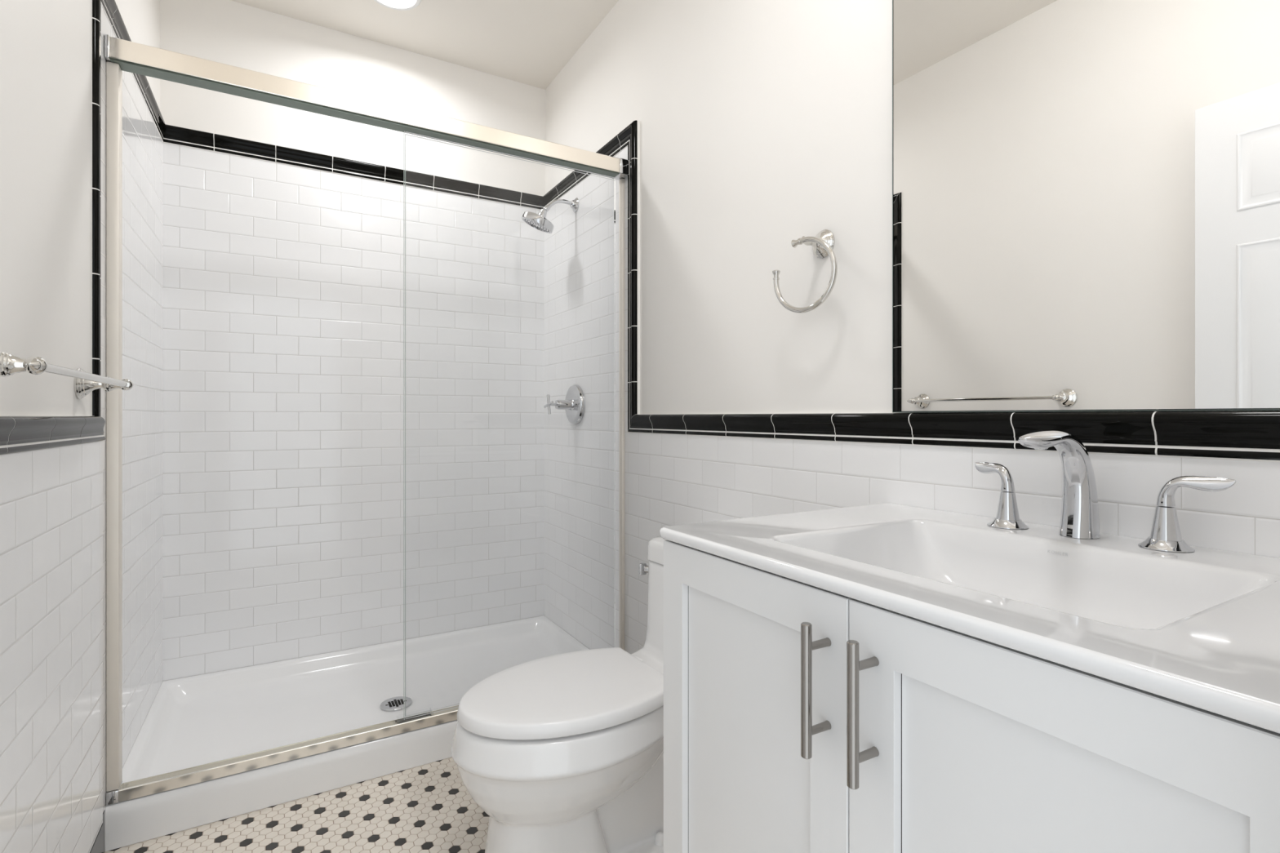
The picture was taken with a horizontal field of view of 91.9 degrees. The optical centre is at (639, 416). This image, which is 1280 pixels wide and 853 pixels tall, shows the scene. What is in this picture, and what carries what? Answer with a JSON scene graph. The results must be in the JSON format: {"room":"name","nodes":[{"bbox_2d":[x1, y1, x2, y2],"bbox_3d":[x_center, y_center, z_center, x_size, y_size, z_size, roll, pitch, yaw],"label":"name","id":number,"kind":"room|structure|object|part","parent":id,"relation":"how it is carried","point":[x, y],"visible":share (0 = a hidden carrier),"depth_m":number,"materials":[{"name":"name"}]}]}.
{"room":"bathroom","nodes":[
{"label":"bathroom","id":0,"kind":"room"},
{"bbox_2d":[0,0,163,852],"bbox_3d":[-1.087,-0.265,1.021,0.110,2.728,2.941,0,0,-30],"label":"wall","id":1,"kind":"structure","parent":0,"point":[53,792],"depth_m":1.27,"materials":[{"name":"paint"}]},
{"bbox_2d":[0,351,133,399],"bbox_3d":[-1.041,-0.072,1.124,0.095,0.068,0.676,0,0,-30],"label":"towel bar","id":2,"kind":"object","parent":1,"relation":"attached to","point":[85,383],"visible":1,"depth_m":0.99,"materials":[{"name":"silver metal"}]},
{"bbox_3d":[-0.894,-0.072,0.858,0.080,0.068,0.068,0,0,-30],"label":"wall post","id":3,"kind":"part","parent":2,"relation":"part of","materials":[{"name":"silver metal"}]},
{"bbox_3d":[-1.201,-0.072,1.383,0.080,0.068,0.068,0,0,-30],"label":"wall post","id":4,"kind":"part","parent":2,"relation":"part of","materials":[{"name":"silver metal"}]},
{"bbox_2d":[0,0,166,454],"bbox_3d":[-1.066,-0.515,1.085,0.032,1.150,2.831,0,0,-30],"label":"trim","id":5,"kind":"structure","parent":1,"relation":"attached to","point":[18,433],"depth_m":1.46,"materials":[{"name":"black tile"}]},
{"bbox_2d":[89,810,104,852],"bbox_3d":[-0.850,1.046,0.713,0.014,0.108,1.969,0,0,-30],"label":"baseboard","id":6,"kind":"structure","parent":1,"relation":"attached to","point":[98,846],"depth_m":1.49,"materials":[{"name":"black tile"}]},
{"bbox_2d":[104,34,629,805],"bbox_3d":[-0.710,0.012,1.970,1.517,1.950,0.070,0,0,-30],"label":"shower door frame","id":7,"kind":"object","parent":1,"relation":"attached to","point":[120,55],"visible":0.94,"depth_m":1.69,"materials":[{"name":"silver metal"}]},
{"bbox_3d":[-0.723,-0.935,1.961,1.466,0.052,0.063,0,0,-30],"label":"header rail","id":8,"kind":"part","parent":7,"relation":"part of","materials":[{"name":"silver metal"}]},
{"bbox_2d":[403,131,615,719],"bbox_3d":[-0.420,0.028,2.157,0.765,1.857,0.025,0,0,-30],"label":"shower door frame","id":9,"kind":"structure","parent":7,"relation":"in","point":[403,131],"depth_m":2.02,"materials":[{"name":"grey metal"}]},
{"bbox_2d":[104,756,489,852],"bbox_3d":[-0.199,1.125,1.077,1.580,0.050,2.140,0,0,-30],"label":"floor","id":10,"kind":"structure","parent":0,"point":[427,808],"depth_m":1.67,"materials":[{"name":"beige tile"}]},
{"bbox_2d":[104,615,589,851],"bbox_3d":[-0.913,1.043,2.316,1.518,0.111,0.859,0,0,-30],"label":"shower pan","id":11,"kind":"object","parent":10,"relation":"on","point":[190,722],"visible":0.77,"depth_m":2.15,"materials":[{"name":"white plastic"}]},
{"bbox_2d":[450,536,664,852],"bbox_3d":[-0.077,0.730,1.585,0.796,0.738,0.410,0,0,-32],"label":"toilet","id":12,"kind":"object","parent":10,"relation":"on","point":[563,753],"visible":0.58,"depth_m":1.40,"materials":[{"name":"white ceramic"}]},
{"bbox_3d":[-0.192,0.669,1.512,0.500,0.034,0.387,0,0,-32],"label":"lid","id":13,"kind":"part","parent":12,"relation":"part of","materials":[{"name":"white plastic"}]},
{"bbox_3d":[0.016,0.460,1.866,0.038,0.036,0.023,0,0,6],"label":"flush lever","id":14,"kind":"part","parent":12,"relation":"part of","materials":[{"name":"silver metal"}]},
{"bbox_3d":[0.184,0.394,1.750,0.178,0.065,0.394,0,0,-32],"label":"tank lid","id":15,"kind":"part","parent":12,"relation":"part of","materials":[{"name":"white ceramic"}]},
{"bbox_2d":[663,539,1279,852],"bbox_3d":[0.469,0.653,0.847,0.618,0.893,0.795,0,0,-30],"label":"vanity cabinet","id":16,"kind":"object","parent":10,"relation":"on","point":[799,717],"visible":0.94,"depth_m":0.66,"materials":[{"name":"white paint"}]},
{"bbox_3d":[0.151,0.604,0.890,0.005,0.665,0.277,0,0,-30],"label":"recessed panel","id":17,"kind":"part","parent":16,"relation":"part of","materials":[{"name":"white paint"}]},
{"bbox_3d":[0.147,0.605,0.888,0.020,0.790,0.394,0,0,-30],"label":"cabinet door","id":18,"kind":"part","parent":16,"relation":"part of","materials":[{"name":"white paint"}]},
{"bbox_3d":[0.206,0.318,0.727,0.042,0.155,0.013,0,0,-30],"label":"bar pull","id":19,"kind":"part","parent":16,"relation":"part of","materials":[{"name":"silver metal"}]},
{"bbox_3d":[0.240,0.318,0.669,0.042,0.155,0.013,0,0,-30],"label":"bar pull","id":20,"kind":"part","parent":16,"relation":"part of","materials":[{"name":"silver metal"}]},
{"bbox_2d":[659,502,1279,733],"bbox_3d":[0.483,0.252,0.855,0.586,0.130,0.800,0,0,-30],"label":"vanity sink","id":21,"kind":"object","parent":16,"relation":"in","point":[1200,628],"visible":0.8,"depth_m":0.80,"materials":[{"name":"white ceramic"}]},
{"bbox_2d":[974,430,1235,552],"bbox_3d":[0.696,0.104,0.970,0.261,0.166,0.244,0,0,17],"label":"faucet","id":22,"kind":"object","parent":21,"relation":"on","point":[1079,516],"visible":1,"depth_m":0.95,"materials":[{"name":"silver metal"}]},
{"bbox_3d":[0.621,0.104,1.084,0.021,0.045,0.084,0,0,-7],"label":"lever","id":23,"kind":"part","parent":22,"relation":"part of","materials":[{"name":"silver metal"}]},
{"bbox_3d":[0.625,0.157,1.052,0.062,0.060,0.062,0,0,-30],"label":"handle","id":24,"kind":"part","parent":22,"relation":"part of","materials":[{"name":"silver metal"}]},
{"bbox_3d":[0.632,0.103,0.938,0.190,0.166,0.051,0,0,-30],"label":"spout","id":25,"kind":"part","parent":22,"relation":"part of","materials":[{"name":"silver metal"}]},
{"bbox_3d":[0.746,0.157,0.879,0.062,0.060,0.062,0,0,-30],"label":"handle","id":26,"kind":"part","parent":22,"relation":"part of","materials":[{"name":"silver metal"}]},
{"bbox_3d":[0.762,0.104,0.851,0.021,0.045,0.085,0,0,-30],"label":"lever","id":27,"kind":"part","parent":22,"relation":"part of","materials":[{"name":"silver metal"}]},
{"bbox_3d":[0.348,0.605,0.546,0.020,0.790,0.395,0,0,-30],"label":"cabinet door","id":28,"kind":"part","parent":16,"relation":"part of","materials":[{"name":"white paint"}]},
{"bbox_3d":[0.353,0.604,0.546,0.005,0.665,0.277,0,0,-30],"label":"recessed panel","id":29,"kind":"part","parent":16,"relation":"part of","materials":[{"name":"white paint"}]},
{"bbox_2d":[160,0,545,681],"bbox_3d":[-1.197,-0.265,2.712,1.630,2.728,0.110,0,0,-30],"label":"wall","id":30,"kind":"structure","parent":0,"point":[283,283],"depth_m":2.62,"materials":[{"name":"tile"}]},
{"bbox_2d":[163,124,543,209],"bbox_3d":[-1.125,-1.056,2.687,1.510,0.069,0.028,0,0,-30],"label":"trim","id":31,"kind":"structure","parent":30,"relation":"attached to","point":[173,135],"depth_m":2.60,"materials":[{"name":"black tile"}]},
{"bbox_2d":[231,0,618,89],"bbox_3d":[-0.414,-1.669,1.473,1.730,0.080,3.041,0,0,-30],"label":"ceiling","id":32,"kind":"structure","parent":0,"point":[526,42],"depth_m":2.59,"materials":[{"name":"paint"}]},
{"bbox_2d":[374,0,421,10],"bbox_3d":[-0.943,-1.618,2.369,0.204,0.020,0.204,0,0,-30],"label":"recessed light","id":33,"kind":"object","parent":32,"relation":"in","point":[402,5],"visible":1,"depth_m":2.42,"materials":[{"name":"white paint"}]},
{"bbox_2d":[544,0,1279,653],"bbox_3d":[0.285,-0.265,1.882,0.110,2.728,3.041,0,0,-30],"label":"wall","id":34,"kind":"structure","parent":0,"point":[766,125],"depth_m":1.80,"materials":[{"name":"paint"}]},
{"bbox_2d":[521,197,578,233],"bbox_3d":[-0.394,-0.881,2.695,0.248,0.175,0.142,0,0,-30],"label":"showerhead","id":35,"kind":"object","parent":34,"relation":"attached to","point":[539,221],"visible":1,"depth_m":2.66,"materials":[{"name":"silver metal"}]},
{"bbox_3d":[-0.348,-0.922,2.707,0.142,0.059,0.017,0,0,-30],"label":"shower arm","id":36,"kind":"part","parent":35,"relation":"part of","materials":[{"name":"silver metal"}]},
{"bbox_2d":[543,384,584,424],"bbox_3d":[-0.340,-0.053,2.709,0.138,0.177,0.177,0,0,-30],"label":"shower valve","id":37,"kind":"object","parent":34,"relation":"attached to","point":[573,404],"visible":1,"depth_m":2.69,"materials":[{"name":"silver metal"}]},
{"bbox_3d":[-0.395,-0.052,2.678,0.012,0.087,0.087,0,0,-30],"label":"cross handle","id":38,"kind":"part","parent":37,"relation":"part of","materials":[{"name":"silver metal"}]},
{"bbox_3d":[-0.345,-0.052,2.707,0.108,0.060,0.060,0,0,-30],"label":"handle stem","id":39,"kind":"part","parent":37,"relation":"part of","materials":[{"name":"silver metal"}]},
{"bbox_2d":[772,229,837,313],"bbox_3d":[0.411,-0.351,1.485,0.095,0.209,0.181,0,0,-30],"label":"towel ring","id":40,"kind":"object","parent":34,"relation":"attached to","point":[823,243],"visible":1,"depth_m":1.48,"materials":[{"name":"silver metal"}]},
{"bbox_3d":[0.417,-0.421,1.494,0.075,0.068,0.068,0,0,-30],"label":"wall post","id":41,"kind":"part","parent":40,"relation":"part of","materials":[{"name":"silver metal"}]},
{"bbox_2d":[542,120,1279,462],"bbox_3d":[0.237,-0.515,1.849,0.028,1.150,2.831,0,0,-30],"label":"trim","id":42,"kind":"structure","parent":34,"relation":"attached to","point":[1232,435],"depth_m":1.20,"materials":[{"name":"black tile"}]},
{"bbox_2d":[892,0,1279,412],"bbox_3d":[0.780,-0.500,0.928,0.008,0.983,0.923,0,0,-31],"label":"wall mirror","id":43,"kind":"object","parent":34,"relation":"attached to","point":[1086,193],"visible":1,"depth_m":1.01,"materials":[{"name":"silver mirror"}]}
]}

